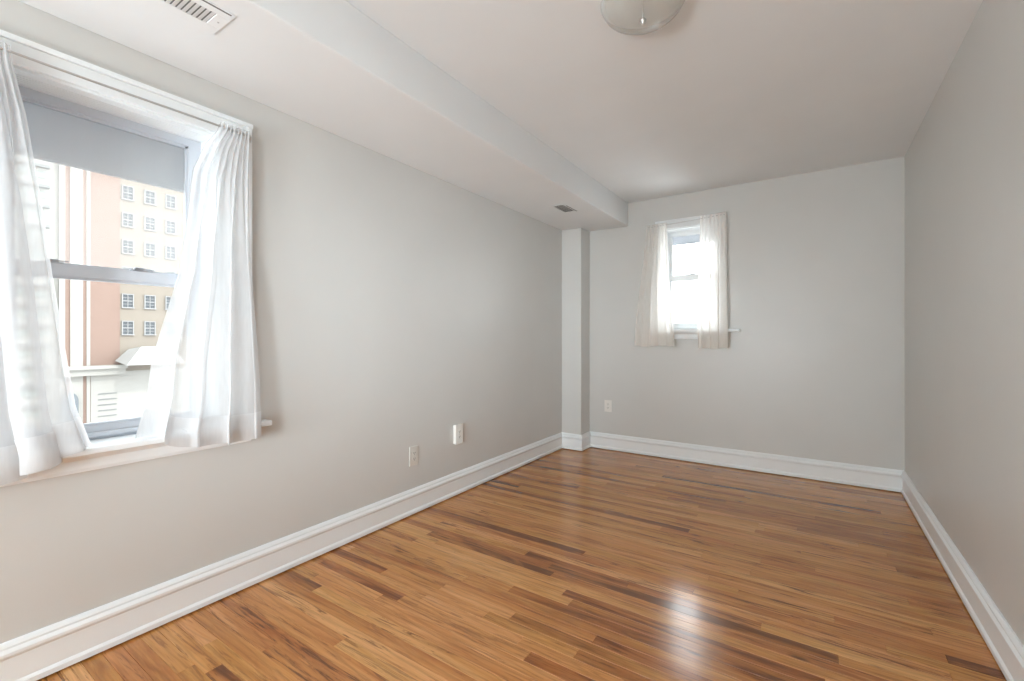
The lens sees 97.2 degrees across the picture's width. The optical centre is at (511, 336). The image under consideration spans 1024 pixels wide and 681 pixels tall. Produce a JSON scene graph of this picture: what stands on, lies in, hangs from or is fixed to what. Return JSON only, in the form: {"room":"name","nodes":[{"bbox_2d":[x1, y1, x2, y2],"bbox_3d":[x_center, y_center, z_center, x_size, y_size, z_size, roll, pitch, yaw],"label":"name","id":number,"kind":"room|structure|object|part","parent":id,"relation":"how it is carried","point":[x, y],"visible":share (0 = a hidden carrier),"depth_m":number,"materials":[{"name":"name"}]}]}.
{"room":"empty apartment room","nodes":[
{"label":"empty apartment room","id":0,"kind":"room"},
{"bbox_2d":[0,0,561,643],"bbox_3d":[-1.705,-0.095,1.722,0.220,2.590,8.605,0,0,34],"label":"wall","id":1,"kind":"structure","parent":0,"point":[397,305],"depth_m":2.51,"materials":[{"name":"beige paint"}]},
{"bbox_2d":[0,29,271,486],"bbox_3d":[-1.585,-0.260,1.814,0.247,1.519,1.116,0,0,34],"label":"window","id":2,"kind":"structure","parent":1,"relation":"in","point":[113,442],"depth_m":1.79,"materials":[{"name":"white paint"}]},
{"bbox_2d":[23,101,183,192],"bbox_3d":[-1.705,-0.801,1.894,0.028,0.240,0.650,0,0,34],"label":"window shade","id":3,"kind":"object","parent":2,"relation":"attached to","point":[56,137],"visible":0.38,"depth_m":1.88,"materials":[{"name":"grey fabric"}]},
{"bbox_3d":[-1.668,-0.576,1.869,0.034,0.685,0.656,0,0,34],"label":"sash","id":4,"kind":"part","parent":2,"relation":"part of","materials":[{"name":"white plastic"}]},
{"bbox_3d":[-1.616,0.386,1.834,0.014,0.018,0.556,0,0,34],"label":"lift rail","id":5,"kind":"part","parent":2,"relation":"part of","materials":[{"name":"white plastic"}]},
{"bbox_3d":[-1.637,0.065,1.848,0.034,0.684,0.656,0,0,34],"label":"sash","id":6,"kind":"part","parent":2,"relation":"part of","materials":[{"name":"white plastic"}]},
{"bbox_2d":[0,47,250,142],"bbox_3d":[-1.498,-0.945,1.757,0.033,0.040,0.937,0,0,34],"label":"curtain rod","id":7,"kind":"object","parent":2,"relation":"attached to","point":[1,48],"visible":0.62,"depth_m":1.71,"materials":[{"name":"silver metal"}]},
{"bbox_2d":[0,42,91,485],"bbox_3d":[-1.638,-0.238,1.480,0.086,1.453,0.395,0,0,34],"label":"curtain","id":8,"kind":"object","parent":7,"relation":"hanging from","point":[41,424],"visible":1,"depth_m":1.50,"materials":[{"name":"white fabric"}]},
{"bbox_2d":[135,122,260,446],"bbox_3d":[-1.332,-0.243,1.954,0.096,1.443,0.460,0,0,38],"label":"curtain","id":9,"kind":"object","parent":7,"relation":"hanging from","point":[204,384],"visible":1,"depth_m":1.98,"materials":[{"name":"white fabric"}]},
{"bbox_3d":[-1.522,-0.307,1.772,0.028,1.424,0.968,0,0,34],"label":"casing","id":10,"kind":"part","parent":2,"relation":"part of","materials":[{"name":"white paint"}]},
{"bbox_3d":[-1.569,0.420,1.803,0.207,0.026,1.116,0,0,34],"label":"sill","id":11,"kind":"part","parent":2,"relation":"part of","materials":[{"name":"white paint"}]},
{"bbox_2d":[0,432,562,680],"bbox_3d":[-1.665,1.110,1.563,0.024,0.164,7.945,0,0,34],"label":"baseboard","id":12,"kind":"structure","parent":1,"relation":"attached to","point":[38,654],"depth_m":2.04,"materials":[{"name":"white paint"}]},
{"bbox_2d":[409,445,417,466],"bbox_3d":[-0.666,0.808,3.067,0.009,0.132,0.082,0,0,34],"label":"wall outlet","id":13,"kind":"object","parent":1,"relation":"attached to","point":[413,451],"visible":1,"depth_m":3.06,"materials":[{"name":"plastic"}]},
{"bbox_2d":[453,423,462,444],"bbox_3d":[-0.409,0.737,3.430,0.032,0.150,0.085,0,0,34],"label":"wall outlet","id":14,"kind":"object","parent":1,"relation":"attached to","point":[458,428],"visible":1,"depth_m":3.41,"materials":[{"name":"plastic"}]},
{"bbox_2d":[18,0,627,231],"bbox_3d":[-1.339,-1.270,1.478,0.660,0.240,8.165,0,0,34],"label":"soffit","id":15,"kind":"structure","parent":0,"point":[327,65],"depth_m":2.16,"materials":[{"name":"white paint"}]},
{"bbox_2d":[146,0,235,33],"bbox_3d":[-1.167,-1.147,1.499,0.172,0.006,0.392,0,0,34],"label":"air vent","id":16,"kind":"object","parent":15,"relation":"attached to","point":[204,14],"visible":1,"depth_m":1.59,"materials":[{"name":"white metal"}]},
{"bbox_2d":[550,203,576,213],"bbox_3d":[0.465,-1.147,4.033,0.145,0.006,0.280,0,0,34],"label":"air vent","id":17,"kind":"object","parent":15,"relation":"attached to","point":[563,208],"visible":1,"depth_m":4.03,"materials":[{"name":"grey metal"}]},
{"bbox_2d":[37,447,1006,680],"bbox_3d":[-0.423,1.201,0.883,2.905,0.002,8.237,0,0,34],"label":"floor","id":18,"kind":"structure","parent":0,"point":[590,564],"depth_m":2.08,"materials":[{"name":"brown wood"}]},
{"bbox_2d":[562,228,589,434],"bbox_3d":[0.692,0.025,4.898,0.230,2.350,0.220,0,0,34],"label":"column","id":19,"kind":"structure","parent":0,"point":[575,242],"depth_m":4.81,"materials":[{"name":"beige paint"}]},
{"bbox_2d":[562,432,581,450],"bbox_3d":[0.634,1.110,4.790,0.254,0.164,0.024,0,0,34],"label":"baseboard","id":20,"kind":"structure","parent":19,"relation":"attached to","point":[571,441],"depth_m":4.78,"materials":[{"name":"white paint"}]},
{"bbox_2d":[582,431,590,450],"bbox_3d":[0.791,1.110,4.817,0.024,0.164,0.244,0,0,34],"label":"baseboard","id":21,"kind":"structure","parent":19,"relation":"attached to","point":[586,436],"depth_m":4.81,"materials":[{"name":"white paint"}]},
{"bbox_2d":[345,0,982,202],"bbox_3d":[-0.432,-1.465,0.870,3.285,0.150,8.605,0,0,34],"label":"ceiling","id":22,"kind":"structure","parent":0,"point":[725,93],"depth_m":2.40,"materials":[{"name":"white paint"}]},
{"bbox_2d":[600,0,684,34],"bbox_3d":[0.537,-1.335,1.849,0.342,0.109,0.342,0,0,34],"label":"ceiling light","id":23,"kind":"object","parent":22,"relation":"attached to","point":[625,13],"visible":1,"depth_m":1.90,"materials":[{"name":"glass"}]},
{"bbox_3d":[0.537,-1.335,1.849,0.008,0.073,0.008,0,0,34],"label":"rod","id":24,"kind":"part","parent":23,"relation":"part of","materials":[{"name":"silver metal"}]},
{"bbox_2d":[590,156,904,491],"bbox_3d":[1.901,-0.095,4.353,2.845,2.590,0.220,0,0,34],"label":"wall","id":25,"kind":"structure","parent":0,"point":[814,368],"depth_m":3.93,"materials":[{"name":"beige paint"}]},
{"bbox_2d":[604,400,611,411],"bbox_3d":[1.022,0.734,4.802,0.082,0.124,0.009,0,0,34],"label":"wall outlet","id":26,"kind":"object","parent":25,"relation":"attached to","point":[607,403],"visible":1,"depth_m":4.80,"materials":[{"name":"plastic"}]},
{"bbox_2d":[655,213,739,338],"bbox_3d":[1.743,-0.565,4.395,0.885,1.169,0.237,0,0,34],"label":"window","id":27,"kind":"structure","parent":25,"relation":"in","point":[681,330],"depth_m":4.43,"materials":[{"name":"white paint"}]},
{"bbox_3d":[1.795,-0.813,4.474,0.481,0.490,0.034,0,0,34],"label":"sash","id":28,"kind":"part","parent":27,"relation":"part of","materials":[{"name":"white glass"}]},
{"bbox_3d":[1.774,-0.343,4.442,0.481,0.539,0.034,0,0,34],"label":"sash","id":29,"kind":"part","parent":27,"relation":"part of","materials":[{"name":"glass"}]},
{"bbox_3d":[1.703,-0.612,4.336,0.643,1.074,0.028,0,0,34],"label":"casing","id":30,"kind":"part","parent":27,"relation":"part of","materials":[{"name":"white paint"}]},
{"bbox_3d":[1.760,-0.094,4.421,0.409,0.018,0.014,0,0,34],"label":"lift rail","id":31,"kind":"part","parent":27,"relation":"part of","materials":[{"name":"white paint"}]},
{"bbox_2d":[673,234,699,245],"bbox_3d":[1.817,-0.999,4.506,0.475,0.125,0.028,0,0,34],"label":"window shade","id":32,"kind":"object","parent":27,"relation":"attached to","point":[690,239],"visible":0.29,"depth_m":4.54,"materials":[{"name":"grey fabric"}]},
{"bbox_2d":[648,212,726,227],"bbox_3d":[1.659,-1.108,4.332,0.734,0.073,0.033,0,0,34],"label":"curtain rod","id":33,"kind":"object","parent":27,"relation":"attached to","point":[726,212],"visible":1,"depth_m":4.31,"materials":[{"name":"silver metal"}]},
{"bbox_2d":[634,223,673,346],"bbox_3d":[1.408,-0.512,4.457,0.389,1.216,0.079,0,0,34],"label":"curtain","id":34,"kind":"object","parent":33,"relation":"hanging from","point":[654,326],"visible":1,"depth_m":4.45,"materials":[{"name":"white fabric"}]},
{"bbox_2d":[698,212,727,348],"bbox_3d":[1.854,-0.516,4.160,0.262,1.255,0.082,0,0,34],"label":"curtain","id":35,"kind":"object","parent":33,"relation":"hanging from","point":[712,280],"visible":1,"depth_m":4.16,"materials":[{"name":"white fabric"}]},
{"bbox_3d":[1.731,-0.060,4.378,0.885,0.026,0.197,0,0,34],"label":"sill","id":36,"kind":"part","parent":27,"relation":"part of","materials":[{"name":"white paint"}]},
{"bbox_2d":[590,431,903,491],"bbox_3d":[1.929,1.110,4.188,2.615,0.164,0.024,0,0,34],"label":"baseboard","id":37,"kind":"structure","parent":25,"relation":"attached to","point":[837,472],"depth_m":4.00,"materials":[{"name":"white paint"}]},
{"bbox_2d":[905,0,1023,645],"bbox_3d":[0.842,-0.095,0.017,0.220,2.590,8.605,0,0,34],"label":"wall","id":38,"kind":"structure","parent":0,"point":[964,162],"depth_m":1.97,"materials":[{"name":"beige paint"}]},
{"bbox_2d":[901,471,1023,680],"bbox_3d":[0.740,1.110,0.085,0.024,0.164,8.165,0,0,34],"label":"baseboard","id":39,"kind":"structure","parent":38,"relation":"attached to","point":[1006,648],"depth_m":1.93,"materials":[{"name":"white paint"}]},
{"label":"outside","id":40,"kind":"structure","parent":0,"visible":0},
{"bbox_3d":[-53.644,10.950,66.008,157.400,0.300,230.000,0,0,34],"label":"street","id":41,"kind":"object","parent":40,"visible":0},
{"bbox_2d":[34,159,58,309],"bbox_3d":[-62.458,-9.000,41.252,18.300,39.600,27.050,0,0,34],"label":"apartment tower","id":42,"kind":"structure","parent":41,"relation":"on","point":[47,172],"depth_m":47.19,"materials":[{"name":"stone"}]},
{"bbox_2d":[59,164,183,423],"bbox_3d":[-43.731,-7.500,64.726,15.300,36.600,33.100,0,0,34],"label":"apartment building","id":43,"kind":"structure","parent":41,"relation":"on","point":[105,220],"depth_m":50.89,"materials":[{"name":"beige brick"}]},
{"bbox_3d":[-46.794,8.350,47.732,0.120,4.900,1.350,0,0,34],"label":"arched door","id":44,"kind":"part","parent":43,"relation":"part of","materials":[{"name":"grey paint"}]},
{"bbox_3d":[-45.600,3.675,49.309,1.250,1.050,5.400,0,0,34],"label":"cornice","id":45,"kind":"part","parent":43,"relation":"part of","materials":[{"name":"stone"}]},
{"bbox_3d":[-44.455,-16.650,52.177,0.040,1.450,1.000,0,0,34],"label":"pane","id":46,"kind":"part","parent":43,"relation":"part of","materials":[{"name":"grey glass"}]},
{"bbox_3d":[-44.455,-13.530,52.177,0.040,1.450,1.000,0,0,34],"label":"pane","id":47,"kind":"part","parent":43,"relation":"part of","materials":[{"name":"grey glass"}]},
{"bbox_3d":[-44.455,-10.410,52.177,0.040,1.450,1.000,0,0,34],"label":"pane","id":48,"kind":"part","parent":43,"relation":"part of","materials":[{"name":"grey glass"}]},
{"bbox_3d":[-44.455,-4.170,52.177,0.040,1.450,1.000,0,0,34],"label":"pane","id":49,"kind":"part","parent":43,"relation":"part of","materials":[{"name":"grey glass"}]},
{"bbox_3d":[-44.455,-1.050,52.177,0.040,1.450,1.000,0,0,34],"label":"pane","id":50,"kind":"part","parent":43,"relation":"part of","materials":[{"name":"grey glass"}]},
{"bbox_2d":[115,346,155,365],"bbox_3d":[-41.815,2.100,52.310,3.700,2.000,5.600,0,0,34],"label":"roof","id":51,"kind":"object","parent":43,"relation":"attached to","point":[138,355],"visible":0.5,"depth_m":51.03,"materials":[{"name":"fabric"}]},
{"bbox_3d":[-43.292,-16.650,53.914,0.040,1.450,1.000,0,0,34],"label":"pane","id":52,"kind":"part","parent":43,"relation":"part of","materials":[{"name":"grey glass"}]},
{"bbox_3d":[-43.292,-13.530,53.914,0.040,1.450,1.000,0,0,34],"label":"pane","id":53,"kind":"part","parent":43,"relation":"part of","materials":[{"name":"grey glass"}]},
{"bbox_3d":[-43.292,-10.410,53.914,0.040,1.450,1.000,0,0,34],"label":"pane","id":54,"kind":"part","parent":43,"relation":"part of","materials":[{"name":"grey glass"}]},
{"bbox_3d":[-43.292,-4.170,53.914,0.040,1.450,1.000,0,0,34],"label":"pane","id":55,"kind":"part","parent":43,"relation":"part of","materials":[{"name":"grey glass"}]},
{"bbox_3d":[-43.292,-1.050,53.914,0.040,1.450,1.000,0,0,34],"label":"pane","id":56,"kind":"part","parent":43,"relation":"part of","materials":[{"name":"grey glass"}]},
{"bbox_3d":[-42.130,-16.650,55.650,0.040,1.450,1.000,0,0,34],"label":"pane","id":57,"kind":"part","parent":43,"relation":"part of","materials":[{"name":"grey glass"}]},
{"bbox_3d":[-42.130,-13.530,55.650,0.040,1.450,1.000,0,0,34],"label":"pane","id":58,"kind":"part","parent":43,"relation":"part of","materials":[{"name":"grey glass"}]},
{"bbox_3d":[-42.130,-10.410,55.650,0.040,1.450,1.000,0,0,34],"label":"pane","id":59,"kind":"part","parent":43,"relation":"part of","materials":[{"name":"grey glass"}]}
]}

